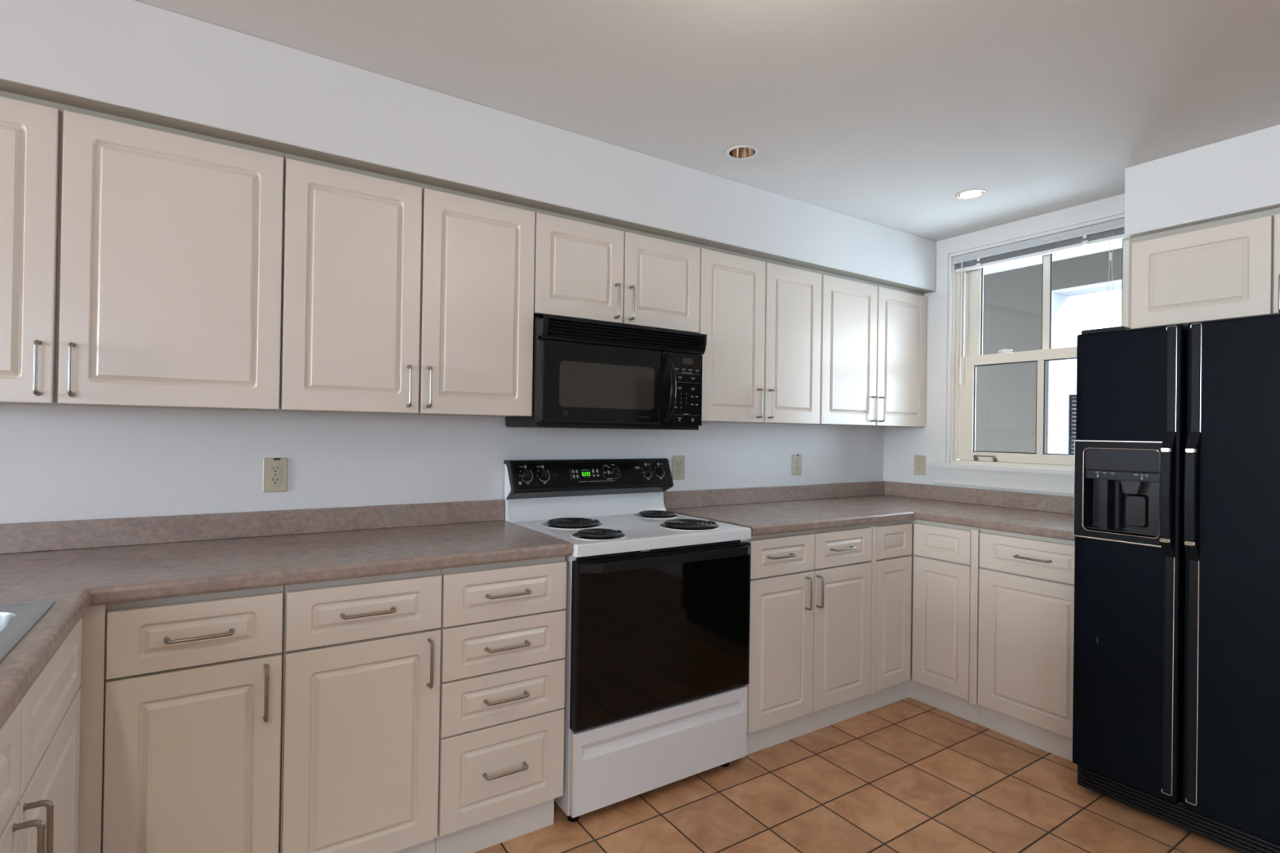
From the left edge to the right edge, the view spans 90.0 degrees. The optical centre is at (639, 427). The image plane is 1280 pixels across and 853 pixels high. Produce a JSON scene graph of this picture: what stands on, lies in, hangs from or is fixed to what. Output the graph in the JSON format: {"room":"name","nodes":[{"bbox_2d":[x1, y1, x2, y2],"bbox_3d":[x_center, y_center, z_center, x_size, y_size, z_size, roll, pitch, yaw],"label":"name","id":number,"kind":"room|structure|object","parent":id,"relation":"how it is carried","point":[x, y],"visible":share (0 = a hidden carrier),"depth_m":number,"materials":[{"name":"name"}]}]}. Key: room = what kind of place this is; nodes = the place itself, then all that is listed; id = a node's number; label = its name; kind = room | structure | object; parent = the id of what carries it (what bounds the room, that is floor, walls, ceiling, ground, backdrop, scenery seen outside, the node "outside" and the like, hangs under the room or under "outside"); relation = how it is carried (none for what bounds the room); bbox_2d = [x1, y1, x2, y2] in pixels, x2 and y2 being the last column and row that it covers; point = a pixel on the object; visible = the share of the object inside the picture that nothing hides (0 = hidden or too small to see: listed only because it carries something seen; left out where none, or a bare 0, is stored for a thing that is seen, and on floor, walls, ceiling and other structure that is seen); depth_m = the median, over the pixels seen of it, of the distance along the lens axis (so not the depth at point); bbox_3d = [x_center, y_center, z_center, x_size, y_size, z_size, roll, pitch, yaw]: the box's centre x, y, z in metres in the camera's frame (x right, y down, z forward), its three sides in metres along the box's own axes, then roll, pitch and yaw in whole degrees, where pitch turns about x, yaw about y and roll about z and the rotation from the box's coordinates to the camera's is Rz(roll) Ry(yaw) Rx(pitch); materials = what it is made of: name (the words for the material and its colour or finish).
{"room":"kitchen","nodes":[
{"label":"kitchen","id":0,"kind":"room"},
{"bbox_2d":[0,403,884,524],"bbox_3d":[-3.462,0.040,0.729,12.020,2.383,0.120,1,0,-33],"label":"wall","id":1,"kind":"structure","parent":0,"point":[58,462],"depth_m":2.21,"materials":[{"name":"paint"}]},
{"bbox_2d":[0,90,284,410],"bbox_3d":[-1.543,-0.447,1.726,0.998,0.770,0.310,1,0,-33],"label":"upper cabinet","id":2,"kind":"object","parent":1,"relation":"attached to","point":[141,262],"visible":1,"depth_m":1.71,"materials":[{"name":"laminate"}]},
{"bbox_2d":[0,499,503,554],"bbox_3d":[-1.310,0.315,2.057,1.832,0.082,0.017,1,0,-33],"label":"backsplash","id":3,"kind":"structure","parent":1,"relation":"attached to","point":[24,537],"depth_m":2.05,"materials":[{"name":"laminate"}]},
{"bbox_2d":[262,457,288,492],"bbox_3d":[-1.213,0.157,2.130,0.072,0.114,0.008,1,0,-33],"label":"wall outlet","id":4,"kind":"object","parent":1,"relation":"attached to","point":[274,469],"visible":1,"depth_m":2.13,"materials":[{"name":"beige plastic"}]},
{"bbox_2d":[269,476,280,484],"bbox_3d":[-1.212,0.177,2.127,0.034,0.028,0.003,1,0,-33],"label":"receptacle","id":5,"kind":"object","parent":4,"relation":"attached to","point":[273,480],"depth_m":2.13,"materials":[{"name":"beige plastic"}]},
{"bbox_2d":[269,465,281,473],"bbox_3d":[-1.211,0.138,2.128,0.034,0.028,0.003,1,0,-33],"label":"receptacle","id":6,"kind":"object","parent":4,"relation":"attached to","point":[273,468],"depth_m":2.13,"materials":[{"name":"beige plastic"}]},
{"bbox_2d":[275,153,535,416],"bbox_3d":[-0.788,-0.433,2.222,0.806,0.770,0.310,1,0,-33],"label":"upper cabinet","id":7,"kind":"object","parent":1,"relation":"attached to","point":[399,295],"visible":1,"depth_m":2.09,"materials":[{"name":"laminate"}]},
{"bbox_2d":[533,208,700,333],"bbox_3d":[-0.125,-0.611,2.657,0.772,0.390,0.310,1,0,-33],"label":"upper cabinet","id":8,"kind":"object","parent":1,"relation":"attached to","point":[587,269],"visible":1,"depth_m":2.53,"materials":[{"name":"laminate"}]},
{"bbox_2d":[505,314,706,430],"bbox_3d":[-0.119,-0.197,2.616,0.748,0.402,0.387,1,0,-33],"label":"microwave","id":9,"kind":"object","parent":8,"relation":"attached to","point":[587,374],"visible":0.99,"depth_m":2.46,"materials":[{"name":"black plastic"}]},
{"bbox_2d":[671,455,684,479],"bbox_3d":[0.187,0.190,3.050,0.072,0.114,0.008,1,0,-33],"label":"wall outlet","id":10,"kind":"object","parent":1,"relation":"attached to","point":[678,461],"visible":1,"depth_m":3.04,"materials":[{"name":"beige plastic"}]},
{"bbox_2d":[675,468,682,475],"bbox_3d":[0.189,0.210,3.048,0.034,0.028,0.003,1,0,-33],"label":"receptacle","id":11,"kind":"object","parent":10,"relation":"attached to","point":[678,471],"depth_m":3.05,"materials":[{"name":"beige plastic"}]},
{"bbox_2d":[676,460,682,466],"bbox_3d":[0.189,0.171,3.048,0.034,0.028,0.003,1,0,-33],"label":"receptacle","id":12,"kind":"object","parent":10,"relation":"attached to","point":[679,463],"depth_m":3.05,"materials":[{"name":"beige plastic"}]},
{"bbox_2d":[697,244,822,424],"bbox_3d":[0.519,-0.410,3.082,0.775,0.770,0.310,1,0,-33],"label":"upper cabinet","id":13,"kind":"object","parent":1,"relation":"attached to","point":[760,318],"visible":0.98,"depth_m":2.96,"materials":[{"name":"laminate"}]},
{"bbox_2d":[791,453,801,475],"bbox_3d":[0.859,0.202,3.491,0.072,0.114,0.008,1,0,-33],"label":"wall outlet","id":14,"kind":"object","parent":1,"relation":"attached to","point":[796,458],"visible":1,"depth_m":3.49,"materials":[{"name":"beige plastic"}]},
{"bbox_2d":[795,466,799,471],"bbox_3d":[0.860,0.222,3.489,0.034,0.028,0.003,1,0,-33],"label":"receptacle","id":15,"kind":"object","parent":14,"relation":"attached to","point":[797,468],"depth_m":3.49,"materials":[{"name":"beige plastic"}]},
{"bbox_2d":[795,458,799,463],"bbox_3d":[0.861,0.182,3.490,0.034,0.028,0.003,1,0,-33],"label":"receptacle","id":16,"kind":"object","parent":14,"relation":"attached to","point":[797,460],"depth_m":3.49,"materials":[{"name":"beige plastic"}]},
{"bbox_2d":[791,271,926,426],"bbox_3d":[1.215,-0.397,3.539,0.888,0.770,0.310,1,0,-33],"label":"upper cabinet","id":17,"kind":"object","parent":1,"relation":"attached to","point":[873,339],"visible":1,"depth_m":3.41,"materials":[{"name":"laminate"}]},
{"bbox_2d":[663,480,1073,514],"bbox_3d":[1.170,0.356,2.883,1.656,0.082,1.360,1,0,-33],"label":"backsplash","id":18,"kind":"structure","parent":1,"relation":"attached to","point":[728,496],"depth_m":3.36,"materials":[{"name":"laminate"}]},
{"bbox_2d":[0,0,1279,291],"bbox_3d":[0.371,-0.948,1.735,4.300,0.285,2.400,1,0,-33],"label":"soffit","id":19,"kind":"structure","parent":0,"point":[131,54],"depth_m":2.14,"materials":[{"name":"paint"}]},
{"bbox_2d":[0,79,934,293],"bbox_3d":[-0.129,-0.808,2.491,4.299,0.001,0.070,1,0,-33],"label":"trim","id":20,"kind":"structure","parent":19,"relation":"attached to","point":[11,86],"depth_m":2.02,"materials":[{"name":"beige wood"}]},
{"bbox_2d":[134,0,1279,241],"bbox_3d":[-1.598,-1.238,-2.072,12.020,0.200,6.800,1,0,-33],"label":"ceiling","id":21,"kind":"structure","parent":0,"point":[879,112],"depth_m":1.98,"materials":[{"name":"paint"}]},
{"bbox_2d":[725,145,758,159],"bbox_3d":[0.404,-1.125,2.522,0.127,0.090,0.127,1,0,-33],"label":"ceiling light","id":22,"kind":"object","parent":21,"relation":"attached to","point":[740,152],"visible":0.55,"depth_m":2.56,"materials":[{"name":"paint"}]},
{"bbox_2d":[955,188,986,199],"bbox_3d":[1.512,-1.107,2.919,0.127,0.090,0.127,1,0,-33],"label":"ceiling light","id":23,"kind":"object","parent":21,"relation":"attached to","point":[972,193],"visible":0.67,"depth_m":2.93,"materials":[{"name":"glass"}]},
{"bbox_2d":[474,697,1239,852],"bbox_3d":[-1.685,1.303,-2.118,11.900,0.120,6.800,1,0,-33],"label":"floor","id":24,"kind":"structure","parent":0,"point":[908,775],"depth_m":2.19,"materials":[{"name":"tile"}]},
{"bbox_2d":[0,617,82,852],"bbox_3d":[-1.182,0.829,0.813,0.638,0.873,1.048,1,0,-33],"label":"base cabinet","id":25,"kind":"object","parent":24,"relation":"on","point":[40,738],"visible":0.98,"depth_m":1.10,"materials":[{"name":"laminate"}]},
{"bbox_2d":[0,499,573,727],"bbox_3d":[-0.561,0.340,0.917,1.832,0.122,2.746,1,0,-33],"label":"countertop","id":26,"kind":"structure","parent":25,"relation":"on","point":[77,565],"depth_m":1.82,"materials":[{"name":"laminate"}]},
{"bbox_2d":[0,600,55,662],"bbox_3d":[-1.180,0.434,0.806,0.532,0.174,0.860,1,0,-33],"label":"sink","id":27,"kind":"object","parent":26,"relation":"in","point":[17,620],"visible":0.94,"depth_m":1.19,"materials":[{"name":"silver metal"}]},
{"bbox_2d":[0,612,16,631],"bbox_3d":[-1.180,0.435,0.806,0.455,0.173,0.736,1,0,-33],"label":"basin","id":28,"kind":"object","parent":27,"relation":"in","point":[7,620],"depth_m":1.21,"materials":[{"name":"metal"}]},
{"bbox_2d":[77,585,284,852],"bbox_3d":[-1.233,0.832,1.744,0.410,0.874,0.630,1,0,-33],"label":"base cabinet","id":29,"kind":"object","parent":24,"relation":"on","point":[180,709],"visible":0.98,"depth_m":1.51,"materials":[{"name":"laminate"}]},
{"bbox_2d":[279,568,441,852],"bbox_3d":[-0.894,0.839,1.967,0.398,0.873,0.630,1,0,-33],"label":"base cabinet","id":30,"kind":"object","parent":24,"relation":"on","point":[362,655],"visible":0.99,"depth_m":1.73,"materials":[{"name":"laminate"}]},
{"bbox_2d":[435,555,566,852],"bbox_3d":[-0.559,0.845,2.187,0.400,0.873,0.630,1,0,-33],"label":"base cabinet","id":31,"kind":"object","parent":24,"relation":"on","point":[503,628],"visible":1,"depth_m":1.94,"materials":[{"name":"laminate"}]},
{"bbox_2d":[503,457,751,822],"bbox_3d":[-0.051,0.713,2.494,0.764,1.156,0.664,1,0,-33],"label":"stove","id":32,"kind":"object","parent":24,"relation":"on","point":[657,609],"visible":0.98,"depth_m":2.26,"materials":[{"name":"white metal"}]},
{"bbox_2d":[541,521,603,529],"bbox_3d":[-0.260,0.375,2.482,0.239,0.003,0.239,1,0,-45],"label":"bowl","id":33,"kind":"object","parent":32,"relation":"on","point":[544,525],"depth_m":2.41,"materials":[{"name":"black metal"}]},
{"bbox_2d":[570,532,626,540],"bbox_3d":[-0.143,0.376,2.231,0.194,0.003,0.194,1,0,15],"label":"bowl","id":34,"kind":"object","parent":32,"relation":"on","point":[574,535],"depth_m":2.18,"materials":[{"name":"black metal"}]},
{"bbox_2d":[511,513,751,557],"bbox_3d":[-0.051,0.398,2.503,0.759,0.041,0.603,1,0,-33],"label":"cooktop","id":35,"kind":"object","parent":32,"relation":"in","point":[590,535],"depth_m":2.37,"materials":[{"name":"white metal"}]},
{"bbox_2d":[634,513,678,519],"bbox_3d":[0.072,0.382,2.780,0.194,0.004,0.194,1,0,-33],"label":"burner","id":36,"kind":"object","parent":32,"relation":"on","point":[640,516],"depth_m":2.72,"materials":[{"name":"black metal"}]},
{"bbox_2d":[658,522,720,531],"bbox_3d":[0.194,0.382,2.490,0.239,0.003,0.239,1,0,23],"label":"burner","id":37,"kind":"object","parent":32,"relation":"on","point":[671,526],"depth_m":2.42,"materials":[{"name":"black metal"}]},
{"bbox_2d":[744,524,871,755],"bbox_3d":[0.583,0.866,2.937,0.757,0.873,0.630,1,0,-33],"label":"base cabinet","id":38,"kind":"object","parent":24,"relation":"on","point":[810,631],"visible":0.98,"depth_m":2.68,"materials":[{"name":"laminate"}]},
{"bbox_2d":[864,519,981,724],"bbox_3d":[1.354,0.879,3.276,0.902,0.873,0.911,1,0,-33],"label":"base cabinet","id":39,"kind":"object","parent":24,"relation":"on","point":[925,575],"visible":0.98,"depth_m":2.97,"materials":[{"name":"laminate"}]},
{"bbox_2d":[663,480,1075,541],"bbox_3d":[1.169,0.375,2.883,1.656,0.122,1.360,1,0,-33],"label":"countertop","id":40,"kind":"structure","parent":39,"relation":"on","point":[765,510],"depth_m":3.10,"materials":[{"name":"laminate"}]},
{"bbox_2d":[977,528,1075,761],"bbox_3d":[1.840,0.883,2.786,0.628,0.873,0.438,1,0,-33],"label":"base cabinet","id":41,"kind":"object","parent":24,"relation":"on","point":[1026,582],"visible":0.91,"depth_m":2.65,"materials":[{"name":"laminate"}]},
{"bbox_2d":[1072,313,1279,852],"bbox_3d":[2.102,0.487,2.161,0.835,1.668,0.840,1,0,-33],"label":"refrigerator","id":42,"kind":"object","parent":24,"relation":"on","point":[1176,691],"visible":1,"depth_m":2.05,"materials":[{"name":"black metal"}]},
{"bbox_2d":[883,193,1124,497],"bbox_3d":[3.383,0.143,1.146,0.120,2.383,6.700,1,0,-33],"label":"wall","id":43,"kind":"structure","parent":0,"point":[901,444],"depth_m":3.65,"materials":[{"name":"paint"}]},
{"bbox_2d":[914,454,925,475],"bbox_3d":[1.621,0.216,3.707,0.008,0.114,0.072,1,0,-33],"label":"wall outlet","id":44,"kind":"object","parent":43,"relation":"attached to","point":[919,460],"visible":1,"depth_m":3.70,"materials":[{"name":"beige plastic"}]},
{"bbox_2d":[916,466,921,471],"bbox_3d":[1.619,0.236,3.705,0.003,0.028,0.034,1,0,-33],"label":"receptacle","id":45,"kind":"object","parent":44,"relation":"attached to","point":[918,468],"depth_m":3.70,"materials":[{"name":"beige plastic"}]},
{"bbox_2d":[916,459,922,464],"bbox_3d":[1.619,0.197,3.706,0.003,0.028,0.034,1,0,-33],"label":"receptacle","id":46,"kind":"object","parent":44,"relation":"attached to","point":[918,461],"depth_m":3.70,"materials":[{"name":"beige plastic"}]},
{"bbox_2d":[926,209,1128,494],"bbox_3d":[1.991,-0.331,3.248,0.172,1.292,1.034,1,0,-33],"label":"window","id":47,"kind":"structure","parent":43,"relation":"in","point":[957,461],"depth_m":3.49,"materials":[{"name":"paint"}]},
{"bbox_2d":[952,218,1127,384],"bbox_3d":[1.984,-0.590,3.202,0.051,0.708,0.870,1,0,-33],"label":"mini blind","id":48,"kind":"object","parent":47,"relation":"attached to","point":[1112,231],"visible":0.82,"depth_m":3.18,"materials":[{"name":"white plastic"}]},
{"bbox_2d":[1128,207,1279,328],"bbox_3d":[2.359,-0.586,2.308,0.332,0.382,0.924,1,0,-33],"label":"upper cabinet","id":49,"kind":"object","parent":43,"relation":"attached to","point":[1228,268],"visible":0.94,"depth_m":2.41,"materials":[{"name":"laminate"}]},
{"bbox_2d":[975,248,1122,453],"bbox_3d":[3.072,0.162,4.113,0.260,2.567,5.800,1,0,-33],"label":"wall","id":50,"kind":"structure","parent":0,"point":[1006,399],"depth_m":4.52,"materials":[{"name":"paint"}]},
{"bbox_2d":[1047,279,1121,453],"bbox_3d":[3.440,0.262,3.553,0.258,2.372,2.058,1,0,-33],"label":"trim","id":51,"kind":"structure","parent":50,"relation":"attached to","point":[1058,369],"depth_m":4.39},
{"bbox_2d":[983,239,1122,275],"bbox_3d":[2.616,-1.187,3.807,1.480,0.113,5.800,1,0,-33],"label":"ceiling","id":52,"kind":"structure","parent":0,"point":[1117,244],"depth_m":4.21,"materials":[{"name":"paint"}]},
{"bbox_3d":[4.579,1.546,4.751,5.880,0.150,10.000,1,0,-33],"label":"ground","id":53,"kind":"structure","parent":0,"visible":0},
{"bbox_2d":[1066,333,1080,453],"bbox_3d":[5.253,0.239,6.384,0.200,2.500,12.000,1,0,-33],"label":"wall","id":54,"kind":"structure","parent":53,"relation":"on","point":[1072,363],"depth_m":7.01,"materials":[{"name":"white paint"}]},
{"bbox_2d":[1068,394,1076,453],"bbox_3d":[4.860,-0.013,6.779,0.030,0.696,0.560,1,0,-33],"label":"window shutter","id":55,"kind":"object","parent":54,"relation":"attached to","point":[1070,398],"visible":0.25,"depth_m":6.98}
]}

